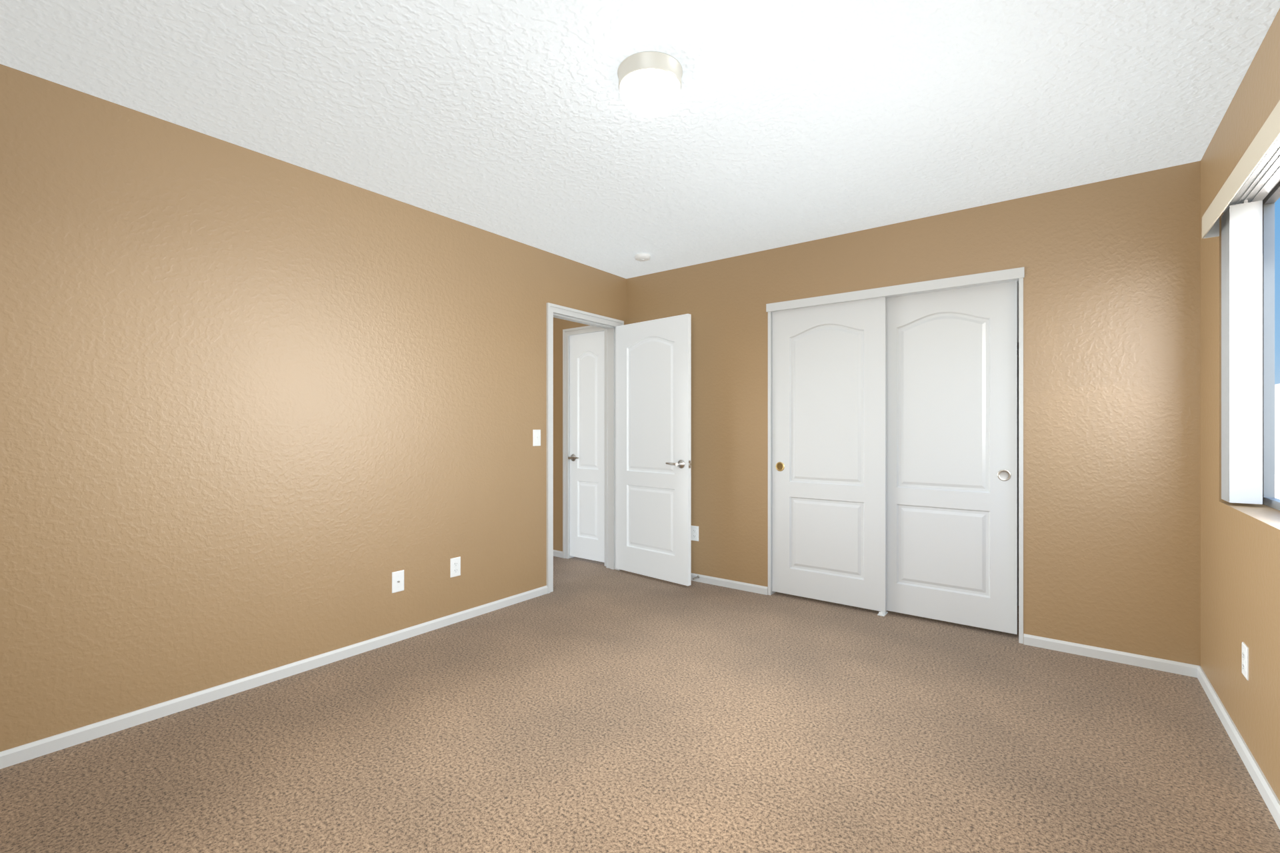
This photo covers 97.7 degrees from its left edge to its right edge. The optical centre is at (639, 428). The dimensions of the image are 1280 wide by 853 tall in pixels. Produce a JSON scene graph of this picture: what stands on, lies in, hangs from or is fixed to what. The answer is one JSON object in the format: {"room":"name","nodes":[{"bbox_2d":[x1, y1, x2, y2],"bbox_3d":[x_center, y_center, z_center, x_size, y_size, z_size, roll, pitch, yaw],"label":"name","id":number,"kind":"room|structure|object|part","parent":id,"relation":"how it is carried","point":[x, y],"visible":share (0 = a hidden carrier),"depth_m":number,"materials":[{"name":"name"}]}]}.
{"room":"empty bedroom","nodes":[
{"label":"empty bedroom","id":0,"kind":"room"},
{"bbox_2d":[0,64,626,751],"bbox_3d":[-1.422,-0.043,3.091,0.120,2.440,4.180,0,0,37],"label":"wall","id":1,"kind":"structure","parent":0,"point":[244,392],"depth_m":2.46,"materials":[{"name":"beige paint"}]},
{"bbox_2d":[0,586,547,769],"bbox_3d":[-1.645,1.149,2.684,0.013,0.055,3.263,0,0,37],"label":"baseboard","id":2,"kind":"structure","parent":1,"relation":"attached to","point":[31,751],"depth_m":2.46,"materials":[{"name":"white wood"}]},
{"bbox_2d":[392,570,403,593],"bbox_3d":[-1.335,0.849,3.094,0.015,0.114,0.070,0,0,37],"label":"plate","id":3,"kind":"object","parent":1,"relation":"attached to","point":[398,577],"visible":1,"depth_m":3.09,"materials":[{"name":"white plastic"}]},
{"bbox_2d":[450,556,460,577],"bbox_3d":[-1.117,0.842,3.389,0.007,0.114,0.070,0,0,37],"label":"outlet","id":4,"kind":"object","parent":1,"relation":"attached to","point":[455,563],"visible":1,"depth_m":3.38,"materials":[{"name":"white plastic"}]},
{"bbox_2d":[532,430,540,445],"bbox_3d":[-0.717,0.067,3.912,0.016,0.114,0.070,0,0,37],"label":"wall switch","id":5,"kind":"object","parent":1,"relation":"attached to","point":[536,433],"visible":1,"depth_m":3.91,"materials":[{"name":"white plastic"}]},
{"bbox_2d":[546,302,623,593],"bbox_3d":[-0.455,0.141,4.372,0.155,2.072,0.864,0,0,37],"label":"door frame","id":6,"kind":"structure","parent":1,"relation":"in","point":[554,311],"depth_m":4.46,"materials":[{"name":"white wood"}]},
{"bbox_3d":[-0.455,0.141,4.372,0.155,2.072,0.864,0,0,37],"label":"jamb trim","id":7,"kind":"part","parent":6,"relation":"part of","materials":[{"name":"white wood"}]},
{"bbox_2d":[616,314,691,585],"bbox_3d":[0.077,0.158,4.346,0.767,1.994,0.174,0,0,37],"label":"door","id":8,"kind":"structure","parent":1,"relation":"in","point":[653,464],"depth_m":4.32,"materials":[{"name":"white wood"}]},
{"bbox_2d":[553,317,589,551],"bbox_3d":[-0.662,-0.043,5.135,1.130,2.440,0.120,0,0,37],"label":"wall","id":9,"kind":"structure","parent":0,"point":[559,325],"depth_m":5.13,"materials":[{"name":"brown paint"}]},
{"bbox_2d":[553,550,562,557],"bbox_3d":[-1.939,1.149,3.443,1.130,0.055,4.120,0,0,37],"label":"baseboard","id":10,"kind":"structure","parent":9,"relation":"attached to","point":[556,553],"depth_m":5.11,"materials":[{"name":"white wood"}]},
{"bbox_2d":[568,330,604,562],"bbox_3d":[-0.465,0.158,4.917,0.446,1.994,0.093,0,0,37],"label":"door","id":11,"kind":"structure","parent":9,"relation":"in","point":[587,458],"depth_m":4.93,"materials":[{"name":"white wood"}]},
{"bbox_2d":[0,556,1279,852],"bbox_3d":[-0.273,1.227,2.680,4.949,0.100,5.150,0,0,37],"label":"floor","id":12,"kind":"structure","parent":0,"point":[607,711],"depth_m":2.01,"materials":[{"name":"beige carpet"}]},
{"bbox_2d":[877,612,887,616],"bbox_3d":[1.538,1.166,3.544,0.040,0.022,0.090,0,0,37],"label":"trim","id":13,"kind":"structure","parent":12,"relation":"on","point":[883,614],"depth_m":3.51,"materials":[{"name":"white plastic"}]},
{"bbox_3d":[-2.438,-0.043,3.820,0.120,2.440,4.360,0,0,37],"label":"hall","id":14,"kind":"object","parent":12,"relation":"on","visible":0},
{"bbox_2d":[562,325,605,566],"bbox_3d":[-0.435,0.141,4.964,0.546,2.072,0.155,0,0,37],"label":"door frame","id":15,"kind":"structure","parent":14,"relation":"attached to","point":[567,333],"depth_m":5.05,"materials":[{"name":"white wood"}]},
{"bbox_2d":[0,0,1279,278],"bbox_3d":[-0.273,-1.313,2.680,4.949,0.100,5.150,0,0,37],"label":"ceiling","id":16,"kind":"structure","parent":0,"point":[791,122],"depth_m":2.13,"materials":[{"name":"white paint"}]},
{"bbox_2d":[634,252,650,261],"bbox_3d":[0.020,-1.245,4.080,0.120,0.037,0.120,0,0,37],"label":"smoke detector","id":17,"kind":"object","parent":16,"relation":"attached to","point":[641,257],"visible":1,"depth_m":4.04,"materials":[{"name":"white plastic"}]},
{"bbox_2d":[617,51,682,117],"bbox_3d":[0.036,-1.195,1.988,0.232,0.137,0.232,0,0,37],"label":"ceiling light","id":18,"kind":"object","parent":16,"relation":"attached to","point":[650,82],"depth_m":1.91,"materials":[{"name":"white glass"}]},
{"bbox_2d":[626,160,1200,665],"bbox_3d":[1.301,-0.043,3.729,3.459,2.440,0.120,0,0,37],"label":"wall","id":19,"kind":"structure","parent":0,"point":[1112,279],"depth_m":2.93,"materials":[{"name":"beige paint"}]},
{"bbox_2d":[690,525,698,541],"bbox_3d":[0.421,0.811,4.313,0.070,0.114,0.007,0,0,37],"label":"wall outlet","id":20,"kind":"object","parent":19,"relation":"attached to","point":[694,529],"visible":1,"depth_m":4.31,"materials":[{"name":"white plastic"}]},
{"bbox_2d":[772,296,886,612],"bbox_3d":[1.245,0.164,3.739,0.752,1.975,0.032,0,0,37],"label":"closet door","id":21,"kind":"structure","parent":19,"relation":"in","point":[829,361],"depth_m":3.71,"materials":[{"name":"white wood"}]},
{"bbox_2d":[766,267,1024,643],"bbox_3d":[1.531,0.149,3.550,1.505,2.056,0.128,0,0,37],"label":"closet","id":22,"kind":"object","parent":19,"relation":"attached to","point":[1017,275],"depth_m":3.31,"materials":[{"name":"white wood"}]},
{"bbox_3d":[0.980,0.269,3.917,0.066,0.066,0.003,0,0,37],"label":"closet pull","id":23,"kind":"part","parent":22,"relation":"part of","materials":[{"name":"gold metal"}]},
{"bbox_3d":[2.056,0.265,3.157,0.066,0.066,0.003,0,0,37],"label":"closet pull","id":24,"kind":"part","parent":22,"relation":"part of","materials":[{"name":"silver metal"}]},
{"bbox_2d":[690,573,1199,677],"bbox_3d":[1.261,1.149,3.675,3.459,0.055,0.013,0,0,37],"label":"baseboard","id":25,"kind":"structure","parent":19,"relation":"attached to","point":[1171,667],"depth_m":2.88,"materials":[{"name":"white wood"}]},
{"bbox_2d":[886,281,1017,634],"bbox_3d":[1.814,0.164,3.362,0.752,1.975,0.032,0,0,37],"label":"closet door","id":26,"kind":"structure","parent":19,"relation":"in","point":[952,355],"depth_m":3.31,"materials":[{"name":"white wood"}]},
{"bbox_2d":[1017,283,1018,605],"bbox_3d":[1.768,-0.043,3.859,1.950,2.440,0.650,0,0,37],"label":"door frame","id":27,"kind":"structure","parent":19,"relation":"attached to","point":[1017,283],"depth_m":3.71,"materials":[{"name":"white wood"}]},
{"bbox_2d":[1200,8,1279,801],"bbox_3d":[1.446,-0.043,0.925,0.150,2.440,4.180,0,0,37],"label":"wall","id":28,"kind":"structure","parent":0,"point":[1240,543],"depth_m":2.12,"materials":[{"name":"beige paint"}]},
{"bbox_2d":[1197,666,1279,829],"bbox_3d":[1.381,1.149,0.975,0.013,0.055,4.180,0,0,37],"label":"baseboard","id":29,"kind":"structure","parent":28,"relation":"attached to","point":[1272,802],"depth_m":1.97,"materials":[{"name":"white wood"}]},
{"bbox_2d":[1202,100,1279,238],"bbox_3d":[1.900,-0.843,1.695,0.051,0.090,1.616,0,0,37],"label":"blind valance","id":30,"kind":"object","parent":28,"relation":"attached to","point":[1269,132],"visible":1,"depth_m":1.83,"materials":[{"name":"beige"}]},
{"bbox_2d":[1242,642,1248,680],"bbox_3d":[2.152,0.828,1.990,0.007,0.114,0.070,0,0,37],"label":"outlet","id":31,"kind":"object","parent":28,"relation":"attached to","point":[1245,649],"visible":1,"depth_m":1.98,"materials":[{"name":"white plastic"}]},
{"bbox_2d":[1222,136,1279,212],"bbox_3d":[1.978,-0.906,1.658,0.095,0.033,1.582,0,0,37],"label":"blind headrail","id":32,"kind":"object","parent":28,"relation":"attached to","point":[1266,175],"visible":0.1,"depth_m":2.01,"materials":[{"name":"white"}]},
{"bbox_2d":[1221,199,1262,504],"bbox_3d":[2.400,-0.298,2.232,0.089,1.182,0.144,0,0,37],"label":"vane","id":33,"kind":"object","parent":32,"relation":"hanging from","point":[1241,224],"visible":1,"depth_m":2.18,"materials":[{"name":"white plastic"}]},
{"bbox_2d":[1262,180,1279,510],"bbox_3d":[2.036,-0.309,1.614,0.038,1.228,1.590,0,0,37],"label":"window","id":34,"kind":"structure","parent":28,"relation":"in","point":[1269,499],"depth_m":2.22,"materials":[{"name":"grey plastic"}]},
{"label":"outside","id":35,"kind":"structure","parent":0,"visible":0},
{"label":"ground","id":36,"kind":"structure","parent":35,"visible":0},
{"bbox_2d":[1274,384,1279,499],"bbox_3d":[28.969,0.177,3.819,39.400,3.200,14.040,0,0,37],"label":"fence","id":37,"kind":"object","parent":36,"relation":"on","point":[1277,387],"visible":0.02,"depth_m":17.89,"materials":[{"name":"white plastic"}]}
]}

